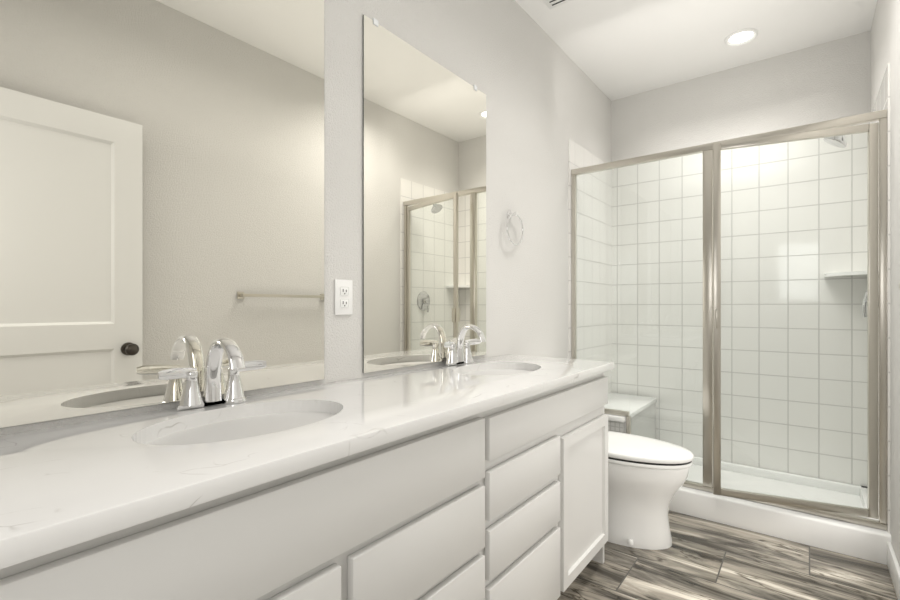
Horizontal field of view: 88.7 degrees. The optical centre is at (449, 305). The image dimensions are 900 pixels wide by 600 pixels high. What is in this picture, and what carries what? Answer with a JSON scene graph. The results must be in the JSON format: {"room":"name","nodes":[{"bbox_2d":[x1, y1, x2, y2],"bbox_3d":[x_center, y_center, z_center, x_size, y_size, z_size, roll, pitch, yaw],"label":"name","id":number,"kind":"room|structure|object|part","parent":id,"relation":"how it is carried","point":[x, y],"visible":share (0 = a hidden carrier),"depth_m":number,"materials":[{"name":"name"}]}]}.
{"room":"bathroom","nodes":[
{"label":"bathroom","id":0,"kind":"room"},
{"bbox_2d":[0,0,610,435],"bbox_3d":[0.020,-0.234,2.085,0.100,2.740,4.117,0,0,38],"label":"wall","id":1,"kind":"structure","parent":0,"point":[546,98],"depth_m":2.27,"materials":[{"name":"white paint"}]},
{"bbox_2d":[0,0,323,427],"bbox_3d":[-0.645,-0.392,1.138,0.008,1.245,0.805,0,0,38],"label":"mirror","id":2,"kind":"object","parent":1,"relation":"attached to","point":[161,185],"visible":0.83,"depth_m":1.07,"materials":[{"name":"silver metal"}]},
{"bbox_2d":[335,279,351,314],"bbox_3d":[-0.350,-0.029,1.520,0.008,0.116,0.072,0,0,38],"label":"electrical outlet plate","id":3,"kind":"object","parent":1,"relation":"attached to","point":[343,297],"visible":1,"depth_m":1.51,"materials":[{"name":"white plastic"}]},
{"bbox_2d":[363,15,485,372],"bbox_3d":[-0.063,-0.392,1.887,0.008,1.245,0.764,0,0,38],"label":"mirror","id":4,"kind":"object","parent":1,"relation":"attached to","point":[424,208],"visible":1,"depth_m":1.81,"materials":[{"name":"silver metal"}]},
{"bbox_2d":[506,211,523,245],"bbox_3d":[0.321,-0.399,2.355,0.042,0.182,0.166,0,0,38],"label":"towel ring","id":5,"kind":"object","parent":1,"relation":"attached to","point":[509,214],"visible":1,"depth_m":2.35,"materials":[{"name":"silver metal"}]},
{"bbox_2d":[568,138,611,392],"bbox_3d":[1.012,-0.009,3.272,0.008,2.130,0.809,0,0,38],"label":"shower wall tile","id":6,"kind":"structure","parent":1,"relation":"attached to","point":[579,156],"depth_m":3.27,"materials":[{"name":"white tile"}]},
{"bbox_2d":[515,0,876,100],"bbox_3d":[0.652,-1.654,1.593,1.702,0.100,4.117,0,0,38],"label":"ceiling","id":7,"kind":"structure","parent":0,"point":[615,49],"depth_m":2.69,"materials":[{"name":"white paint"}]},
{"bbox_2d":[542,0,571,8],"bbox_3d":[0.565,-1.597,2.265,0.300,0.013,0.300,0,0,38],"label":"ceiling vent","id":8,"kind":"object","parent":7,"relation":"in","point":[551,4],"visible":1,"depth_m":2.41,"materials":[{"name":"white metal"}]},
{"bbox_2d":[725,28,757,45],"bbox_3d":[1.735,-1.598,2.743,0.170,0.012,0.170,0,0,38],"label":"recessed light","id":9,"kind":"object","parent":7,"relation":"in","point":[754,36],"depth_m":2.74,"materials":[{"name":"white plastic"}]},
{"bbox_3d":[1.735,-1.601,2.743,0.124,0.001,0.124,0,0,38],"label":"ceiling light recessed lens","id":10,"kind":"part","parent":9,"relation":"part of","materials":[{"name":"white plastic"}]},
{"bbox_2d":[557,510,897,599],"bbox_3d":[0.652,1.186,1.593,1.702,0.100,4.117,0,0,38],"label":"floor","id":11,"kind":"structure","parent":0,"point":[701,559],"depth_m":1.97,"materials":[{"name":"wood"}]},
{"bbox_2d":[0,376,607,599],"bbox_3d":[-0.126,0.707,1.390,0.516,0.858,2.029,0,0,38],"label":"bathroom vanity","id":12,"kind":"object","parent":11,"relation":"on","point":[460,474],"depth_m":1.01,"materials":[{"name":"white wood"}]},
{"bbox_3d":[-0.380,0.574,0.658,0.020,0.168,0.548,0,0,38],"label":"drawer","id":13,"kind":"part","parent":12,"relation":"part of","materials":[{"name":"white wood"}]},
{"bbox_2d":[0,354,613,575],"bbox_3d":[-0.118,0.262,1.380,0.540,0.032,2.046,0,0,38],"label":"countertop","id":14,"kind":"structure","parent":12,"relation":"on","point":[67,488],"depth_m":0.78,"materials":[{"name":"white stone"}]},
{"bbox_2d":[158,337,265,411],"bbox_3d":[-0.548,0.160,1.110,0.157,0.171,0.260,0,0,38],"label":"faucet","id":15,"kind":"object","parent":14,"relation":"on","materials":[{"name":"silver metal"}]},
{"bbox_2d":[120,400,347,455],"bbox_3d":[-0.436,0.349,1.010,0.344,0.165,0.502,0,0,38],"label":"sink","id":16,"kind":"object","parent":14,"relation":"in","point":[169,439],"depth_m":1.04,"materials":[{"name":"white ceramic"}]},
{"bbox_2d":[444,324,487,367],"bbox_3d":[0.079,0.160,1.917,0.157,0.171,0.260,0,0,38],"label":"faucet","id":17,"kind":"object","parent":14,"relation":"on","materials":[{"name":"silver metal"}]},
{"bbox_2d":[460,364,531,375],"bbox_3d":[0.191,0.349,1.824,0.343,0.165,0.502,0,0,38],"label":"sink","id":18,"kind":"object","parent":14,"relation":"in","point":[489,369],"depth_m":1.97,"materials":[{"name":"white ceramic"}]},
{"bbox_3d":[-0.053,0.763,1.079,0.020,0.166,0.462,0,0,38],"label":"drawer","id":19,"kind":"part","parent":12,"relation":"part of","materials":[{"name":"white wood"}]},
{"bbox_3d":[-0.053,0.574,1.079,0.020,0.168,0.462,0,0,38],"label":"drawer","id":20,"kind":"part","parent":12,"relation":"part of","materials":[{"name":"white wood"}]},
{"bbox_3d":[0.244,0.909,1.461,0.020,0.244,0.462,0,0,38],"label":"drawer","id":21,"kind":"part","parent":12,"relation":"part of","materials":[{"name":"white wood"}]},
{"bbox_3d":[0.244,0.694,1.461,0.020,0.139,0.462,0,0,38],"label":"drawer","id":22,"kind":"part","parent":12,"relation":"part of","materials":[{"name":"white wood"}]},
{"bbox_3d":[0.244,0.529,1.461,0.020,0.135,0.462,0,0,38],"label":"drawer","id":23,"kind":"part","parent":12,"relation":"part of","materials":[{"name":"white wood"}]},
{"bbox_3d":[0.545,0.754,1.848,0.020,0.553,0.468,0,0,38],"label":"door","id":24,"kind":"part","parent":12,"relation":"part of","materials":[{"name":"white wood"}]},
{"bbox_2d":[607,431,693,549],"bbox_3d":[0.813,0.741,2.368,0.789,0.790,0.470,0,0,38],"label":"toilet","id":25,"kind":"object","parent":11,"relation":"on","point":[647,477],"visible":0.56,"depth_m":2.16,"materials":[{"name":"white ceramic"}]},
{"bbox_3d":[0.890,0.711,2.307,0.592,0.060,0.388,0,0,38],"label":"lid","id":26,"kind":"part","parent":25,"relation":"part of","materials":[{"name":"white plastic"}]},
{"bbox_2d":[669,456,890,564],"bbox_3d":[1.592,1.086,2.802,1.542,0.160,0.839,0,0,38],"label":"pan","id":27,"kind":"object","parent":11,"relation":"on","point":[852,539],"visible":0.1,"depth_m":2.39,"materials":[{"name":"white plastic"}]},
{"bbox_2d":[604,393,656,438],"bbox_3d":[1.136,0.835,3.146,0.340,0.338,0.757,0,0,38],"label":"shower bench","id":28,"kind":"object","parent":27,"relation":"on","point":[616,423],"visible":0.17,"depth_m":3.11,"materials":[{"name":"tile"}]},
{"bbox_2d":[571,109,886,530],"bbox_3d":[1.331,0.062,2.466,1.500,1.886,0.197,0,0,38],"label":"shower enclosure","id":29,"kind":"object","parent":27,"relation":"on","point":[712,300],"visible":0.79,"depth_m":2.27,"materials":[{"name":"clear glass"}]},
{"bbox_3d":[1.648,0.067,2.229,0.578,1.736,0.139,0,0,38],"label":"door glass","id":30,"kind":"part","parent":29,"relation":"part of","materials":[{"name":"clear glass"}]},
{"bbox_3d":[1.641,0.067,2.220,0.639,1.796,0.189,0,0,38],"label":"door frame","id":31,"kind":"part","parent":29,"relation":"part of","materials":[{"name":"silver metal"}]},
{"bbox_2d":[611,31,869,161],"bbox_3d":[1.885,-0.234,3.179,1.502,2.740,0.100,0,0,38],"label":"wall","id":32,"kind":"structure","parent":0,"point":[826,81],"depth_m":3.04,"materials":[{"name":"white paint"}]},
{"bbox_2d":[612,123,868,486],"bbox_3d":[1.852,-0.009,3.136,1.502,2.130,0.008,0,0,38],"label":"shower wall tile","id":33,"kind":"structure","parent":32,"relation":"attached to","point":[770,229],"depth_m":3.00,"materials":[{"name":"white tile"}]},
{"bbox_2d":[870,0,899,565],"bbox_3d":[1.285,-0.234,1.102,0.100,2.740,4.117,0,0,38],"label":"wall","id":34,"kind":"structure","parent":0,"point":[885,40],"depth_m":1.96,"materials":[{"name":"white paint"}]},
{"bbox_2d":[824,271,866,276],"bbox_3d":[2.294,-0.184,2.660,0.200,0.020,0.200,0,0,38],"label":"corner shelf","id":35,"kind":"object","parent":34,"relation":"attached to","point":[854,273],"depth_m":2.63,"materials":[{"name":"white ceramic"}]},
{"bbox_2d":[869,63,889,532],"bbox_3d":[2.191,-0.009,2.356,0.008,2.130,0.809,0,0,38],"label":"shower wall tile","id":36,"kind":"structure","parent":34,"relation":"attached to","point":[882,101],"depth_m":2.05,"materials":[{"name":"white tile"}]},
{"bbox_2d":[823,135,846,147],"bbox_3d":[2.020,-0.879,2.310,0.228,0.151,0.107,0,0,35],"label":"shower head","id":37,"kind":"object","parent":36,"relation":"attached to","point":[841,143],"depth_m":2.32,"materials":[{"name":"silver metal"}]},
{"bbox_2d":[862,280,878,316],"bbox_3d":[2.085,-0.037,2.280,0.065,0.186,0.170,0,0,38],"label":"valve","id":38,"kind":"object","parent":36,"relation":"attached to","point":[864,302],"depth_m":2.29,"materials":[{"name":"silver metal"}]},
{"bbox_2d":[887,542,899,599],"bbox_3d":[1.347,1.083,1.276,0.014,0.105,1.868,0,0,38],"label":"baseboard","id":39,"kind":"structure","parent":34,"relation":"attached to","point":[893,566],"depth_m":1.86,"materials":[{"name":"white wood"}]}
]}

